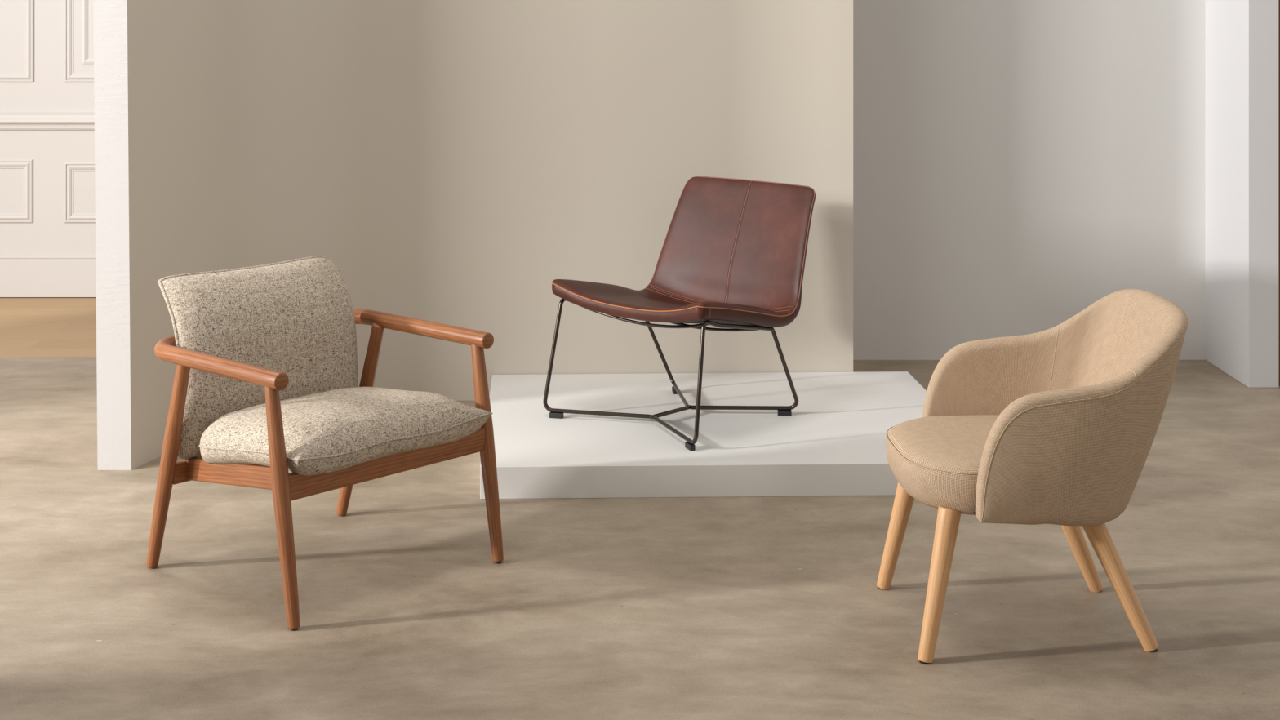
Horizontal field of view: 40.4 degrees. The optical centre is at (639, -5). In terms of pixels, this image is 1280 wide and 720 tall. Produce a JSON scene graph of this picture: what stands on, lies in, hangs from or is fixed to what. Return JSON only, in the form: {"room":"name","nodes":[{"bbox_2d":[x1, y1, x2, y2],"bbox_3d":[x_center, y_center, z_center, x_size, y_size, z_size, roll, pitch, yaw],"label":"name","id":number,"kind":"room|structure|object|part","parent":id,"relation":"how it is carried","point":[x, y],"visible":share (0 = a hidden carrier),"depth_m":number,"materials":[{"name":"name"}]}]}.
{"room":"store","nodes":[
{"label":"store","id":0,"kind":"room"},
{"bbox_2d":[0,0,95,255],"bbox_3d":[-3.600,0.000,8.720,6.000,3.000,0.120,0,0,0],"label":"wall","id":1,"kind":"structure","parent":0,"point":[48,233],"depth_m":8.66,"materials":[{"name":"beige paint"}]},
{"bbox_2d":[0,159,32,222],"bbox_3d":[-3.499,0.971,8.655,0.950,0.314,0.010,0,0,0],"label":"trim","id":2,"kind":"structure","parent":1,"relation":"attached to","point":[25,164],"depth_m":8.65,"materials":[{"name":"beige paint"}]},
{"bbox_2d":[0,0,33,81],"bbox_3d":[-3.494,-0.311,8.655,0.950,1.478,0.010,0,0,0],"label":"trim","id":3,"kind":"structure","parent":1,"relation":"attached to","point":[28,76],"depth_m":8.65,"materials":[{"name":"beige paint"}]},
{"bbox_2d":[0,111,94,130],"bbox_3d":[-3.600,0.620,8.648,6.000,0.096,0.024,0,0,0],"label":"trim","id":4,"kind":"structure","parent":1,"relation":"attached to","point":[9,120],"depth_m":8.65,"materials":[{"name":"beige paint"}]},
{"bbox_2d":[0,255,96,297],"bbox_3d":[-3.600,1.394,8.650,6.000,0.204,0.020,0,0,0],"label":"baseboard","id":5,"kind":"structure","parent":1,"relation":"attached to","point":[20,276],"depth_m":8.64,"materials":[{"name":"beige paint"}]},
{"bbox_2d":[64,0,93,81],"bbox_3d":[-2.390,-0.311,8.655,0.950,1.478,0.010,0,0,0],"label":"trim","id":6,"kind":"structure","parent":1,"relation":"attached to","point":[69,76],"depth_m":8.65,"materials":[{"name":"beige paint"}]},
{"bbox_2d":[64,162,95,222],"bbox_3d":[-2.390,0.979,8.655,0.950,0.299,0.010,0,0,0],"label":"trim","id":7,"kind":"structure","parent":1,"relation":"attached to","point":[69,167],"depth_m":8.65,"materials":[{"name":"beige paint"}]},
{"bbox_2d":[82,0,93,64],"bbox_3d":[-2.391,-0.305,8.656,0.770,1.289,0.008,0,0,0],"label":"trim","id":8,"kind":"structure","parent":1,"relation":"attached to","point":[86,60],"depth_m":8.65,"materials":[{"name":"beige paint"}]},
{"bbox_2d":[93,0,853,470],"bbox_3d":[-0.592,0.150,6.341,2.763,2.700,0.770,0,0,-22],"label":"wall partition","id":9,"kind":"structure","parent":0,"point":[454,161],"depth_m":6.45,"materials":[{"name":"beige paint"}]},
{"bbox_2d":[0,297,1279,719],"bbox_3d":[-0.500,1.550,3.580,13.000,0.100,10.160,0,0,0],"label":"floor","id":10,"kind":"structure","parent":0,"point":[747,607],"depth_m":4.35,"materials":[{"name":"concrete"}]},
{"bbox_2d":[146,255,503,631],"bbox_3d":[-0.840,1.122,4.582,0.686,0.757,0.708,0,0,42],"label":"armchair","id":11,"kind":"object","parent":10,"relation":"on","point":[266,394],"visible":1,"depth_m":4.53,"materials":[{"name":"beige fabric"}]},
{"bbox_3d":[-1.223,1.212,4.508,0.193,0.575,0.040,0,0,42],"label":"leg","id":12,"kind":"part","parent":11,"relation":"part of","materials":[{"name":"brown wood"}]},
{"bbox_3d":[-1.017,1.243,4.744,0.024,0.054,0.600,0,0,42],"label":"rail","id":13,"kind":"part","parent":11,"relation":"part of","materials":[{"name":"brown wood"}]},
{"bbox_3d":[-0.993,1.208,4.386,0.502,0.116,0.024,0,0,42],"label":"rail","id":14,"kind":"part","parent":11,"relation":"part of","materials":[{"name":"brown wood"}]},
{"bbox_2d":[161,257,357,457],"bbox_3d":[-1.022,0.981,4.748,0.184,0.467,0.580,0,0,42],"label":"cushion","id":15,"kind":"object","parent":11,"relation":"on","point":[297,318],"depth_m":4.67,"materials":[{"name":"beige fabric"}]},
{"bbox_3d":[-0.853,1.212,4.146,0.119,0.572,0.041,0,0,42],"label":"leg","id":16,"kind":"part","parent":11,"relation":"part of","materials":[{"name":"brown wood"}]},
{"bbox_3d":[-0.856,0.919,4.597,0.618,0.042,0.708,0,0,42],"label":"arm rail","id":17,"kind":"part","parent":11,"relation":"part of","materials":[{"name":"brown wood"}]},
{"bbox_2d":[200,386,490,475],"bbox_3d":[-0.791,1.128,4.538,0.512,0.169,0.623,0,0,42],"label":"seat cushion","id":18,"kind":"object","parent":11,"relation":"on","point":[326,431],"depth_m":4.42,"materials":[{"name":"beige fabric"}]},
{"bbox_3d":[-0.800,1.212,4.971,0.193,0.575,0.040,0,0,42],"label":"leg","id":19,"kind":"part","parent":11,"relation":"part of","materials":[{"name":"brown wood"}]},
{"bbox_3d":[-0.633,1.177,4.394,0.024,0.062,0.636,0,0,42],"label":"rail","id":20,"kind":"part","parent":11,"relation":"part of","materials":[{"name":"brown wood"}]},
{"bbox_3d":[-0.407,1.212,4.635,0.119,0.572,0.041,0,0,42],"label":"leg","id":21,"kind":"part","parent":11,"relation":"part of","materials":[{"name":"brown wood"}]},
{"bbox_2d":[480,371,926,498],"bbox_3d":[0.264,1.452,5.843,1.623,0.096,1.319,0,0,0],"label":"plinth","id":22,"kind":"object","parent":10,"relation":"on","point":[833,442],"visible":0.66,"depth_m":5.53,"materials":[{"name":"white paint"}]},
{"bbox_2d":[542,176,815,450],"bbox_3d":[0.164,1.024,5.834,0.682,0.759,0.711,0,0,42],"label":"lounge chair","id":23,"kind":"object","parent":22,"relation":"on","point":[733,253],"visible":1,"depth_m":5.93,"materials":[{"name":"brown leather"},{"name":"dark metal"},{"name":"raw leather"}]},
{"bbox_3d":[-0.129,1.199,5.807,0.373,0.375,0.126,0,0,15],"label":"leg","id":24,"kind":"part","parent":23,"relation":"part of","materials":[{"name":"black metal"}]},
{"bbox_3d":[0.001,1.045,5.657,0.627,0.056,0.035,0,0,43],"label":"cross rail","id":25,"kind":"part","parent":23,"relation":"part of","materials":[{"name":"black metal"}]},
{"bbox_3d":[0.128,1.227,6.023,0.305,0.319,0.239,0,0,43],"label":"leg","id":26,"kind":"part","parent":23,"relation":"part of","materials":[{"name":"black metal"}]},
{"bbox_3d":[0.119,1.032,5.785,0.674,0.166,0.518,0,0,43],"label":"seat","id":27,"kind":"part","parent":23,"relation":"part of","materials":[{"name":"brown leather"}]},
{"bbox_3d":[0.162,1.199,5.540,0.126,0.375,0.373,0,0,-20],"label":"leg","id":28,"kind":"part","parent":23,"relation":"part of","materials":[{"name":"black metal"}]},
{"bbox_3d":[0.182,1.096,5.854,0.602,0.046,0.010,0,0,42],"label":"cross rail","id":29,"kind":"part","parent":23,"relation":"part of","materials":[{"name":"black metal"}]},
{"bbox_3d":[0.334,0.878,6.020,0.658,0.462,0.207,0,0,43],"label":"backrest","id":30,"kind":"part","parent":23,"relation":"part of","materials":[{"name":"brown leather"}]},
{"bbox_3d":[0.317,1.054,5.544,0.013,0.051,0.213,0,0,38],"label":"rail","id":31,"kind":"part","parent":23,"relation":"part of","materials":[{"name":"black metal"}]},
{"bbox_3d":[0.355,1.227,5.815,0.305,0.319,0.239,0,0,43],"label":"leg","id":32,"kind":"part","parent":23,"relation":"part of","materials":[{"name":"black metal"}]},
{"bbox_2d":[876,288,1187,664],"bbox_3d":[0.938,1.115,4.177,0.675,0.778,0.643,0,0,-3],"label":"tub chair","id":33,"kind":"object","parent":10,"relation":"on","point":[1059,424],"visible":1,"depth_m":3.96,"materials":[{"name":"fabric"}]},
{"bbox_3d":[0.653,1.332,4.380,0.121,0.339,0.052,0,0,25],"label":"leg","id":34,"kind":"part","parent":33,"relation":"part of","materials":[{"name":"brown wood"}]},
{"bbox_3d":[0.676,1.332,3.946,0.121,0.339,0.052,0,0,-31],"label":"leg","id":35,"kind":"part","parent":33,"relation":"part of","materials":[{"name":"brown wood"}]},
{"bbox_3d":[0.871,1.117,4.174,0.537,0.139,0.516,0,0,-3],"label":"seat","id":36,"kind":"part","parent":33,"relation":"part of","materials":[{"name":"fabric"}]},
{"bbox_3d":[1.082,1.345,4.364,0.179,0.318,0.052,0,0,-27],"label":"leg","id":37,"kind":"part","parent":33,"relation":"part of","materials":[{"name":"brown wood"}]},
{"bbox_3d":[1.101,1.345,4.007,0.179,0.318,0.052,0,0,21],"label":"leg","id":38,"kind":"part","parent":33,"relation":"part of","materials":[{"name":"brown wood"}]},
{"bbox_2d":[853,0,1204,359],"bbox_3d":[0.865,0.050,7.220,2.930,2.900,0.100,0,0,0],"label":"wall","id":39,"kind":"structure","parent":0,"point":[1020,166],"depth_m":7.17,"materials":[{"name":"grey paint"}]},
{"bbox_2d":[1204,0,1279,387],"bbox_3d":[2.389,0.050,6.965,0.117,2.900,0.610,0,0,0],"label":"wall","id":40,"kind":"structure","parent":0,"point":[1242,37],"depth_m":6.74,"materials":[{"name":"white paint"}]},
{"bbox_2d":[1279,0,1279,386],"bbox_3d":[2.484,0.050,6.710,0.072,2.900,0.040,0,0,0],"label":"trim","id":41,"kind":"structure","parent":40,"relation":"attached to","point":[1279,0],"depth_m":6.69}
]}

